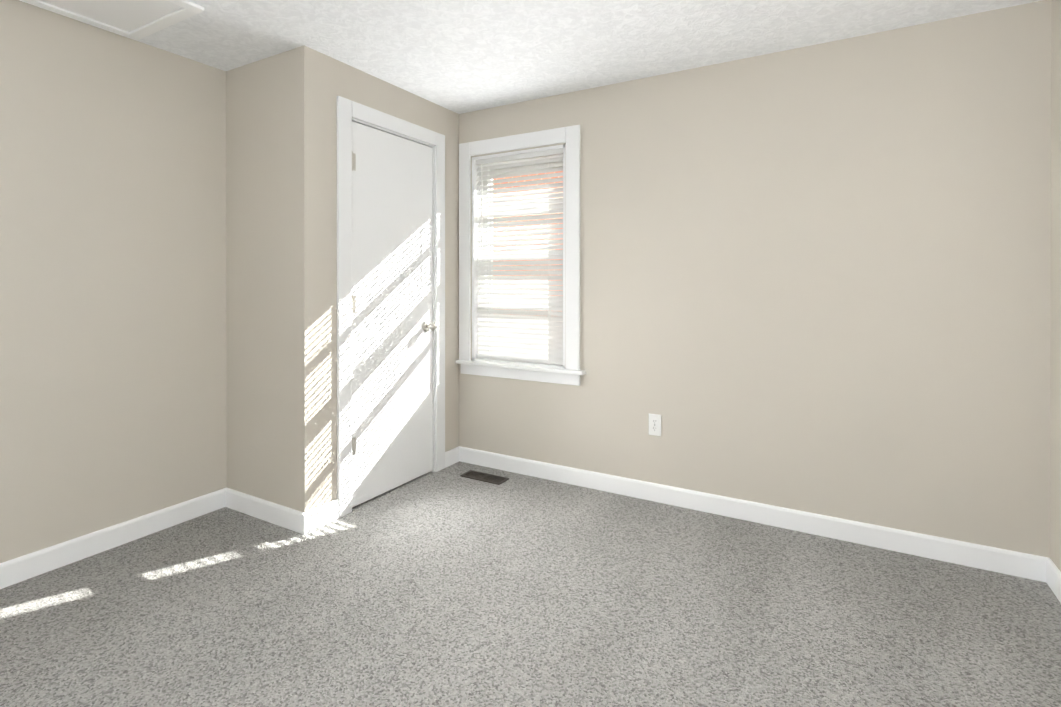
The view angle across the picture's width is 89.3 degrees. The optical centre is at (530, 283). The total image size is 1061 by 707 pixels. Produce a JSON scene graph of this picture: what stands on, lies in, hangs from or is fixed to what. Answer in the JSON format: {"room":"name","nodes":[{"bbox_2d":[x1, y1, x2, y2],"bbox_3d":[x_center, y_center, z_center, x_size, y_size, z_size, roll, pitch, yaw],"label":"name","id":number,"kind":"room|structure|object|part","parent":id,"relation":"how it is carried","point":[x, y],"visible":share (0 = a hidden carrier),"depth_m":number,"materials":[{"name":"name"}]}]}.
{"room":"empty bedroom","nodes":[
{"label":"empty bedroom","id":0,"kind":"room"},
{"bbox_2d":[0,0,226,562],"bbox_3d":[-2.498,0.028,1.503,0.200,2.300,3.210,0,0,30],"label":"wall","id":1,"kind":"structure","parent":0,"point":[112,279],"depth_m":2.37,"materials":[{"name":"paint"}]},
{"bbox_2d":[0,488,223,588],"bbox_3d":[-2.397,1.131,1.466,0.014,0.095,3.180,0,0,30],"label":"baseboard","id":2,"kind":"structure","parent":1,"relation":"attached to","point":[19,569],"depth_m":2.36,"materials":[{"name":"white wood"}]},
{"bbox_2d":[226,45,458,512],"bbox_3d":[-1.081,0.023,3.342,0.830,2.300,1.390,0,0,30],"label":"wall","id":3,"kind":"structure","parent":0,"point":[281,268],"depth_m":2.67,"materials":[{"name":"paint"}]},
{"bbox_2d":[224,487,311,534],"bbox_3d":[-1.324,1.127,2.675,0.614,0.095,0.014,0,0,30],"label":"baseboard","id":4,"kind":"structure","parent":3,"relation":"attached to","point":[283,516],"depth_m":2.65,"materials":[{"name":"white wood"}]},
{"bbox_2d":[337,96,444,517],"bbox_3d":[-0.818,0.115,3.089,0.157,2.118,0.840,0,0,30],"label":"door frame","id":5,"kind":"structure","parent":3,"relation":"attached to","point":[348,110],"depth_m":2.75,"materials":[{"name":"white wood"}]},
{"bbox_2d":[352,121,436,507],"bbox_3d":[-0.753,0.158,3.048,0.111,2.008,0.652,0,0,30],"label":"door","id":6,"kind":"structure","parent":3,"relation":"in","point":[394,326],"depth_m":3.03,"materials":[{"name":"white wood"}]},
{"bbox_3d":[-0.917,0.105,2.787,0.012,1.580,0.036,0,0,30],"label":"door hinge","id":7,"kind":"part","parent":6,"relation":"part of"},
{"bbox_3d":[-0.608,0.258,3.265,0.075,0.066,0.066,0,0,30],"label":"knob","id":8,"kind":"part","parent":6,"relation":"part of","materials":[{"name":"silver metal"}]},
{"bbox_2d":[0,461,1060,706],"bbox_3d":[-0.578,1.239,1.093,3.942,0.120,4.800,0,0,30],"label":"floor","id":9,"kind":"structure","parent":0,"point":[448,587],"depth_m":1.91,"materials":[{"name":"carpet"}]},
{"bbox_2d":[460,470,508,484],"bbox_3d":[-0.279,1.170,3.251,0.285,0.006,0.108,0,0,30],"label":"air vent register","id":10,"kind":"object","parent":9,"relation":"on","point":[485,477],"visible":1,"depth_m":3.24,"materials":[{"name":"brown metal"}]},
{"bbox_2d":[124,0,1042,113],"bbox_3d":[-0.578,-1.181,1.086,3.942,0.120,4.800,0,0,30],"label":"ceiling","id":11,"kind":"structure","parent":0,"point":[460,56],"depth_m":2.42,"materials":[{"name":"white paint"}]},
{"bbox_2d":[19,0,203,40],"bbox_3d":[-1.746,-1.116,1.997,0.550,0.014,0.740,0,0,30],"label":"attic hatch","id":12,"kind":"object","parent":11,"relation":"attached to","point":[136,20],"visible":0.98,"depth_m":2.21,"materials":[{"name":"white"}]},
{"bbox_3d":[-1.746,-1.120,1.997,0.446,0.006,0.636,0,0,30],"label":"panel","id":13,"kind":"part","parent":12,"relation":"part of","materials":[{"name":"white"}]},
{"bbox_2d":[459,0,1050,557],"bbox_3d":[0.925,0.024,2.878,3.112,2.300,0.200,0,0,30],"label":"wall","id":14,"kind":"structure","parent":0,"point":[815,278],"depth_m":2.51,"materials":[{"name":"paint"}]},
{"bbox_2d":[459,125,579,385],"bbox_3d":[-0.046,-0.167,3.413,0.872,1.516,0.198,0,0,30],"label":"window","id":15,"kind":"structure","parent":14,"relation":"in","point":[569,136],"depth_m":3.34,"materials":[{"name":"white wood"}]},
{"bbox_2d":[476,148,562,364],"bbox_3d":[-0.074,-0.164,3.370,0.644,1.294,0.028,0,0,30],"label":"window blind","id":16,"kind":"object","parent":15,"relation":"attached to","point":[524,338],"visible":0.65,"depth_m":3.36,"materials":[{"name":"white plastic"}]},
{"bbox_2d":[481,164,481,247],"bbox_3d":[-0.288,-0.157,3.478,0.064,1.248,0.025,0,0,0],"label":"blind cord","id":17,"kind":"object","parent":16,"relation":"hanging from","point":[481,164],"depth_m":3.48,"materials":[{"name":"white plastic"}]},
{"bbox_2d":[548,155,550,360],"bbox_3d":[0.115,-0.157,3.262,0.002,1.248,0.029,0,0,30],"label":"blind cord","id":18,"kind":"object","parent":16,"relation":"hanging from","point":[548,240],"depth_m":3.25,"materials":[{"name":"white fabric"}]},
{"bbox_3d":[-0.086,0.557,3.335,0.861,0.068,0.016,0,0,30],"label":"window apron","id":19,"kind":"part","parent":15,"relation":"part of","materials":[{"name":"white wood"}]},
{"bbox_3d":[-0.041,-0.162,3.427,0.648,1.298,0.072,0,0,30],"label":"window sash","id":20,"kind":"part","parent":15,"relation":"part of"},
{"bbox_3d":[-0.005,-0.162,3.489,0.648,1.298,0.025,0,0,30],"label":"storm frame","id":21,"kind":"part","parent":15,"relation":"part of","materials":[{"name":"white"}]},
{"bbox_3d":[-0.038,-0.177,3.431,0.588,1.208,0.036,0,0,30],"label":"glass","id":22,"kind":"part","parent":15,"relation":"part of","materials":[{"name":"clear glass"}]},
{"bbox_2d":[456,360,585,374],"bbox_3d":[-0.073,0.512,3.343,0.911,0.022,0.100,0,0,30],"label":"window sill","id":23,"kind":"structure","parent":14,"relation":"attached to","point":[530,368],"depth_m":3.27,"materials":[{"name":"white wood"}]},
{"bbox_2d":[649,413,660,435],"bbox_3d":[0.673,0.762,2.905,0.070,0.116,0.009,0,0,30],"label":"electrical outlet","id":24,"kind":"object","parent":14,"relation":"attached to","point":[655,424],"visible":1,"depth_m":2.90,"materials":[{"name":"white plastic"}]},
{"bbox_2d":[452,446,1039,580],"bbox_3d":[0.771,1.127,2.846,2.880,0.095,0.014,0,0,30],"label":"baseboard","id":25,"kind":"structure","parent":14,"relation":"attached to","point":[978,556],"depth_m":2.59,"materials":[{"name":"white wood"}]},
{"bbox_2d":[1050,0,1060,571],"bbox_3d":[0.995,0.032,0.072,0.200,2.300,4.600,0,0,30],"label":"wall","id":26,"kind":"structure","parent":0,"point":[1055,457],"depth_m":2.07,"materials":[{"name":"paint"}]},
{"bbox_2d":[1040,556,1060,602],"bbox_3d":[0.952,1.134,0.215,0.014,0.095,4.400,0,0,30],"label":"baseboard","id":27,"kind":"structure","parent":26,"relation":"attached to","point":[1050,574],"depth_m":2.07,"materials":[{"name":"white wood"}]},
{"label":"outside","id":28,"kind":"structure","parent":0,"visible":0},
{"bbox_3d":[9.642,4.672,21.236,60.000,0.100,39.300,0,0,30],"label":"ground","id":29,"kind":"structure","parent":28,"visible":0},
{"bbox_2d":[493,171,562,326],"bbox_3d":[-1.856,0.152,10.811,8.400,9.000,4.800,0,0,30],"label":"house","id":30,"kind":"structure","parent":29,"relation":"on","point":[527,220],"depth_m":7.01,"materials":[{"name":"brick"}]}
]}

